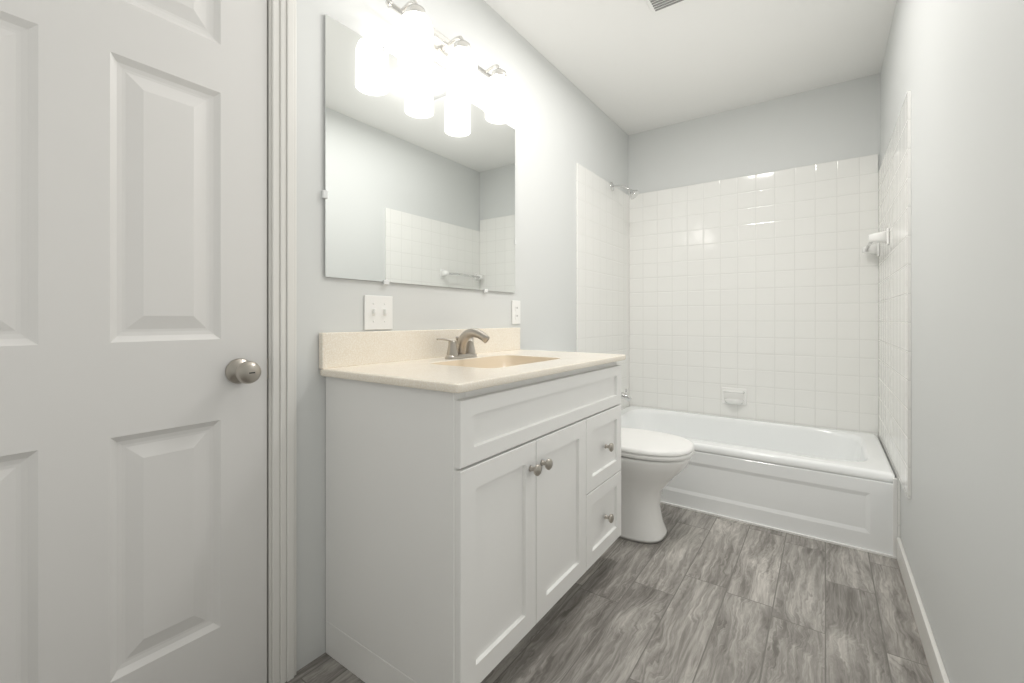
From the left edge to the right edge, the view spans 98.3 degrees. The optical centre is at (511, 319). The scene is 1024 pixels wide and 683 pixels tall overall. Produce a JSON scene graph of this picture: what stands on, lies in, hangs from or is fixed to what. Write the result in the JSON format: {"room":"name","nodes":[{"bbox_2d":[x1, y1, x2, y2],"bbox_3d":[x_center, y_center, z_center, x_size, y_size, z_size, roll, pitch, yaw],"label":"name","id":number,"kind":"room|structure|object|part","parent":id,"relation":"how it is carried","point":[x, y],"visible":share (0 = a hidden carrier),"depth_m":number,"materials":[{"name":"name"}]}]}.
{"room":"bathroom","nodes":[
{"label":"bathroom","id":0,"kind":"room"},
{"bbox_2d":[296,0,627,671],"bbox_3d":[0.083,-0.205,2.367,0.100,2.450,2.701,0,0,35],"label":"wall","id":1,"kind":"structure","parent":0,"point":[561,124],"depth_m":1.79,"materials":[{"name":"white paint"}]},
{"bbox_2d":[0,0,267,682],"bbox_3d":[-0.877,0.001,0.897,0.108,2.022,0.766,0,0,35],"label":"door leaf","id":2,"kind":"structure","parent":1,"relation":"in","point":[133,342],"depth_m":0.99,"materials":[{"name":"white paint"}]},
{"bbox_3d":[-0.685,0.135,1.138,0.072,0.066,0.066,0,0,35],"label":"knob","id":3,"kind":"part","parent":2,"relation":"part of","materials":[{"name":"silver metal"}]},
{"bbox_2d":[267,0,295,682],"bbox_3d":[-0.925,-0.033,0.929,0.117,2.105,0.912,0,0,35],"label":"door frame","id":4,"kind":"structure","parent":1,"relation":"attached to","point":[283,341],"depth_m":1.23,"materials":[{"name":"white paint"}]},
{"bbox_2d":[364,295,392,329],"bbox_3d":[-0.451,-0.023,1.510,0.016,0.116,0.116,0,0,35],"label":"switch plate","id":5,"kind":"object","parent":1,"relation":"attached to","point":[378,312],"visible":1,"depth_m":1.51,"materials":[{"name":"white plastic"}]},
{"bbox_2d":[321,14,516,292],"bbox_3d":[-0.278,-0.530,1.760,0.011,0.820,1.028,0,0,35],"label":"mirror","id":6,"kind":"object","parent":1,"relation":"attached to","point":[419,180],"visible":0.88,"depth_m":1.61,"materials":[{"name":"clear glass"}]},
{"bbox_2d":[319,327,520,368],"bbox_3d":[-0.271,0.095,1.760,0.020,0.109,1.054,0,0,35],"label":"backsplash","id":7,"kind":"structure","parent":1,"relation":"attached to","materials":[{"name":"stone"}]},
{"bbox_2d":[386,0,512,123],"bbox_3d":[-0.216,-0.988,1.699,0.182,0.275,0.588,0,0,35],"label":"sconce","id":8,"kind":"object","parent":1,"relation":"attached to","point":[424,44],"visible":1,"depth_m":1.63,"materials":[{"name":"white glass"}]},
{"bbox_3d":[-0.352,-1.067,1.511,0.083,0.031,0.013,0,0,35],"label":"arm","id":9,"kind":"part","parent":8,"relation":"part of"},
{"bbox_3d":[-0.323,-0.933,1.491,0.116,0.167,0.116,0,0,35],"label":"glass","id":10,"kind":"part","parent":8,"relation":"part of","materials":[{"name":"white glass"}]},
{"bbox_3d":[-0.218,-1.067,1.701,0.083,0.031,0.013,0,0,35],"label":"arm","id":11,"kind":"part","parent":8,"relation":"part of"},
{"bbox_3d":[-0.189,-0.933,1.680,0.116,0.167,0.116,0,0,35],"label":"glass","id":12,"kind":"part","parent":8,"relation":"part of","materials":[{"name":"white glass"}]},
{"bbox_3d":[-0.084,-1.067,1.890,0.083,0.031,0.013,0,0,35],"label":"arm","id":13,"kind":"part","parent":8,"relation":"part of"},
{"bbox_3d":[-0.055,-0.933,1.869,0.116,0.167,0.116,0,0,35],"label":"glass","id":14,"kind":"part","parent":8,"relation":"part of","materials":[{"name":"white glass"}]},
{"bbox_2d":[512,300,519,323],"bbox_3d":[0.021,-0.035,2.185,0.008,0.116,0.070,0,0,35],"label":"electrical outlet plate","id":15,"kind":"object","parent":1,"relation":"attached to","point":[515,312],"visible":1,"depth_m":2.18,"materials":[{"name":"white plastic"}]},
{"bbox_2d":[576,163,628,409],"bbox_3d":[0.652,0.030,3.076,0.010,1.980,0.884,0,0,35],"label":"tiled wall","id":16,"kind":"structure","parent":1,"relation":"attached to","point":[602,266],"depth_m":3.02,"materials":[{"name":"white tile"}]},
{"bbox_2d":[610,182,638,198],"bbox_3d":[0.789,-0.903,3.093,0.194,0.144,0.072,0,0,35],"label":"shower head","id":17,"kind":"object","parent":16,"relation":"attached to","point":[633,194],"visible":1,"depth_m":3.07},
{"bbox_3d":[0.765,-0.923,3.110,0.125,0.058,0.015,0,0,35],"label":"arm","id":18,"kind":"part","parent":17,"relation":"part of"},
{"bbox_2d":[621,389,631,400],"bbox_3d":[0.748,0.519,3.061,0.163,0.087,0.056,0,0,35],"label":"tub spout","id":19,"kind":"object","parent":16,"relation":"attached to","point":[625,396],"visible":0.44,"depth_m":3.03,"materials":[{"name":"silver metal"}]},
{"bbox_2d":[285,503,933,682],"bbox_3d":[0.428,1.070,1.461,1.710,0.100,3.980,0,0,35],"label":"floor","id":20,"kind":"structure","parent":0,"point":[695,597],"depth_m":1.50,"materials":[{"name":"grey laminate"}]},
{"bbox_2d":[319,327,625,682],"bbox_3d":[-0.042,0.527,1.598,0.580,0.986,1.054,0,0,35],"label":"bathroom vanity","id":21,"kind":"object","parent":20,"relation":"on","point":[473,504],"visible":1,"depth_m":1.24,"materials":[{"name":"white paint"}]},
{"bbox_2d":[436,328,489,359],"bbox_3d":[-0.154,0.091,1.678,0.168,0.114,0.212,0,0,35],"label":"faucet","id":22,"kind":"object","parent":21,"relation":"on","point":[463,348],"depth_m":1.67,"materials":[{"name":"silver metal"}]},
{"bbox_3d":[-0.033,0.631,1.180,0.019,0.546,0.333,0,0,35],"label":"door","id":23,"kind":"part","parent":21,"relation":"part of","materials":[{"name":"white paint"}]},
{"bbox_3d":[0.067,0.433,1.277,0.031,0.033,0.033,0,0,35],"label":"knob","id":24,"kind":"part","parent":21,"relation":"part of","materials":[{"name":"silver metal"}]},
{"bbox_3d":[0.103,0.433,1.328,0.031,0.033,0.033,0,0,35],"label":"knob","id":25,"kind":"part","parent":21,"relation":"part of","materials":[{"name":"silver metal"}]},
{"bbox_3d":[0.161,0.631,1.454,0.019,0.546,0.333,0,0,35],"label":"door","id":26,"kind":"part","parent":21,"relation":"part of","materials":[{"name":"white paint"}]},
{"bbox_3d":[0.355,0.494,1.728,0.019,0.272,0.333,0,0,35],"label":"drawer","id":27,"kind":"part","parent":21,"relation":"part of","materials":[{"name":"white paint"}]},
{"bbox_3d":[0.355,0.768,1.728,0.019,0.272,0.333,0,0,35],"label":"drawer","id":28,"kind":"part","parent":21,"relation":"part of","materials":[{"name":"white paint"}]},
{"bbox_3d":[0.376,0.494,1.714,0.031,0.033,0.033,0,0,35],"label":"knob","id":29,"kind":"part","parent":21,"relation":"part of","materials":[{"name":"silver metal"}]},
{"bbox_3d":[0.376,0.768,1.714,0.031,0.033,0.033,0,0,35],"label":"knob","id":30,"kind":"part","parent":21,"relation":"part of","materials":[{"name":"silver metal"}]},
{"bbox_2d":[618,427,693,543],"bbox_3d":[0.507,0.627,2.214,0.754,0.785,0.424,0,0,35],"label":"toilet","id":31,"kind":"object","parent":20,"relation":"on","point":[654,464],"visible":0.4,"depth_m":2.03,"materials":[{"name":"white ceramic"}]},
{"bbox_3d":[0.612,0.595,2.140,0.497,0.049,0.375,0,0,35],"label":"seat","id":32,"kind":"part","parent":31,"relation":"part of","materials":[{"name":"white plastic"}]},
{"bbox_2d":[621,406,896,558],"bbox_3d":[1.272,0.841,2.654,1.489,0.358,0.834,0,0,35],"label":"tub","id":33,"kind":"object","parent":20,"relation":"on","point":[835,486],"visible":0.77,"depth_m":2.21,"materials":[{"name":"white ceramic"}]},
{"bbox_2d":[484,0,896,134],"bbox_3d":[0.428,-1.480,1.461,1.710,0.100,3.980,0,0,35],"label":"ceiling","id":34,"kind":"structure","parent":0,"point":[629,67],"depth_m":2.34,"materials":[{"name":"white paint"}]},
{"bbox_2d":[645,0,686,13],"bbox_3d":[0.690,-1.419,1.840,0.310,0.022,0.310,0,0,35],"label":"air vent","id":35,"kind":"object","parent":34,"relation":"attached to","point":[655,6],"visible":1,"depth_m":1.98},
{"bbox_2d":[628,73,879,194],"bbox_3d":[1.508,-0.205,3.074,1.610,2.450,0.100,0,0,35],"label":"wall","id":36,"kind":"structure","parent":0,"point":[835,122],"depth_m":2.91,"materials":[{"name":"white paint"}]},
{"bbox_2d":[629,154,877,435],"bbox_3d":[1.517,-0.134,2.999,1.490,1.652,0.010,0,0,35],"label":"tiled wall","id":37,"kind":"structure","parent":36,"relation":"attached to","point":[761,289],"depth_m":2.90,"materials":[{"name":"white tile"}]},
{"bbox_2d":[722,387,746,404],"bbox_3d":[1.487,0.520,2.974,0.150,0.110,0.066,0,0,35],"label":"soap dish","id":38,"kind":"object","parent":37,"relation":"attached to","point":[737,396],"visible":1,"depth_m":2.98,"materials":[{"name":"white ceramic"}]},
{"bbox_2d":[723,398,744,404],"bbox_3d":[1.486,0.554,2.972,0.124,0.028,0.060,0,0,35],"label":"tray","id":39,"kind":"object","parent":38,"relation":"on","point":[738,401],"depth_m":2.97,"materials":[{"name":"white ceramic"}]},
{"bbox_2d":[880,0,1023,682],"bbox_3d":[1.085,-0.205,0.996,0.100,2.450,3.980,0,0,35],"label":"wall","id":40,"kind":"structure","parent":0,"point":[956,67],"depth_m":1.00,"materials":[{"name":"white paint"}]},
{"bbox_2d":[878,90,910,537],"bbox_3d":[1.806,0.084,2.109,0.010,1.872,1.130,0,0,35],"label":"tiled wall","id":41,"kind":"structure","parent":40,"relation":"attached to","point":[894,316],"depth_m":1.91,"materials":[{"name":"white tile"}]},
{"bbox_2d":[862,228,888,256],"bbox_3d":[1.924,-0.400,2.350,0.076,0.080,0.514,0,0,35],"label":"towel bar","id":42,"kind":"object","parent":41,"relation":"attached to","point":[879,238],"visible":1,"depth_m":2.17,"materials":[{"name":"white ceramic"}]},
{"bbox_3d":[2.054,-0.400,2.540,0.068,0.060,0.040,0,0,35],"label":"arm","id":43,"kind":"part","parent":42,"relation":"part of"},
{"bbox_3d":[1.908,-0.400,2.362,0.017,0.017,0.470,0,0,35],"label":"rod","id":44,"kind":"part","parent":42,"relation":"part of","materials":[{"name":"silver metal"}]},
{"bbox_3d":[1.788,-0.400,2.165,0.068,0.060,0.040,0,0,35],"label":"arm","id":45,"kind":"part","parent":42,"relation":"part of"},
{"bbox_3d":[2.084,-0.400,2.519,0.010,0.080,0.054,0,0,35],"label":"post","id":46,"kind":"part","parent":42,"relation":"part of","materials":[{"name":"white ceramic"}]},
{"bbox_2d":[897,537,949,682],"bbox_3d":[0.794,0.973,0.683,0.012,0.095,2.931,0,0,35],"label":"baseboard","id":47,"kind":"structure","parent":40,"relation":"attached to","point":[934,660],"depth_m":1.40,"materials":[{"name":"white paint"}]}
]}

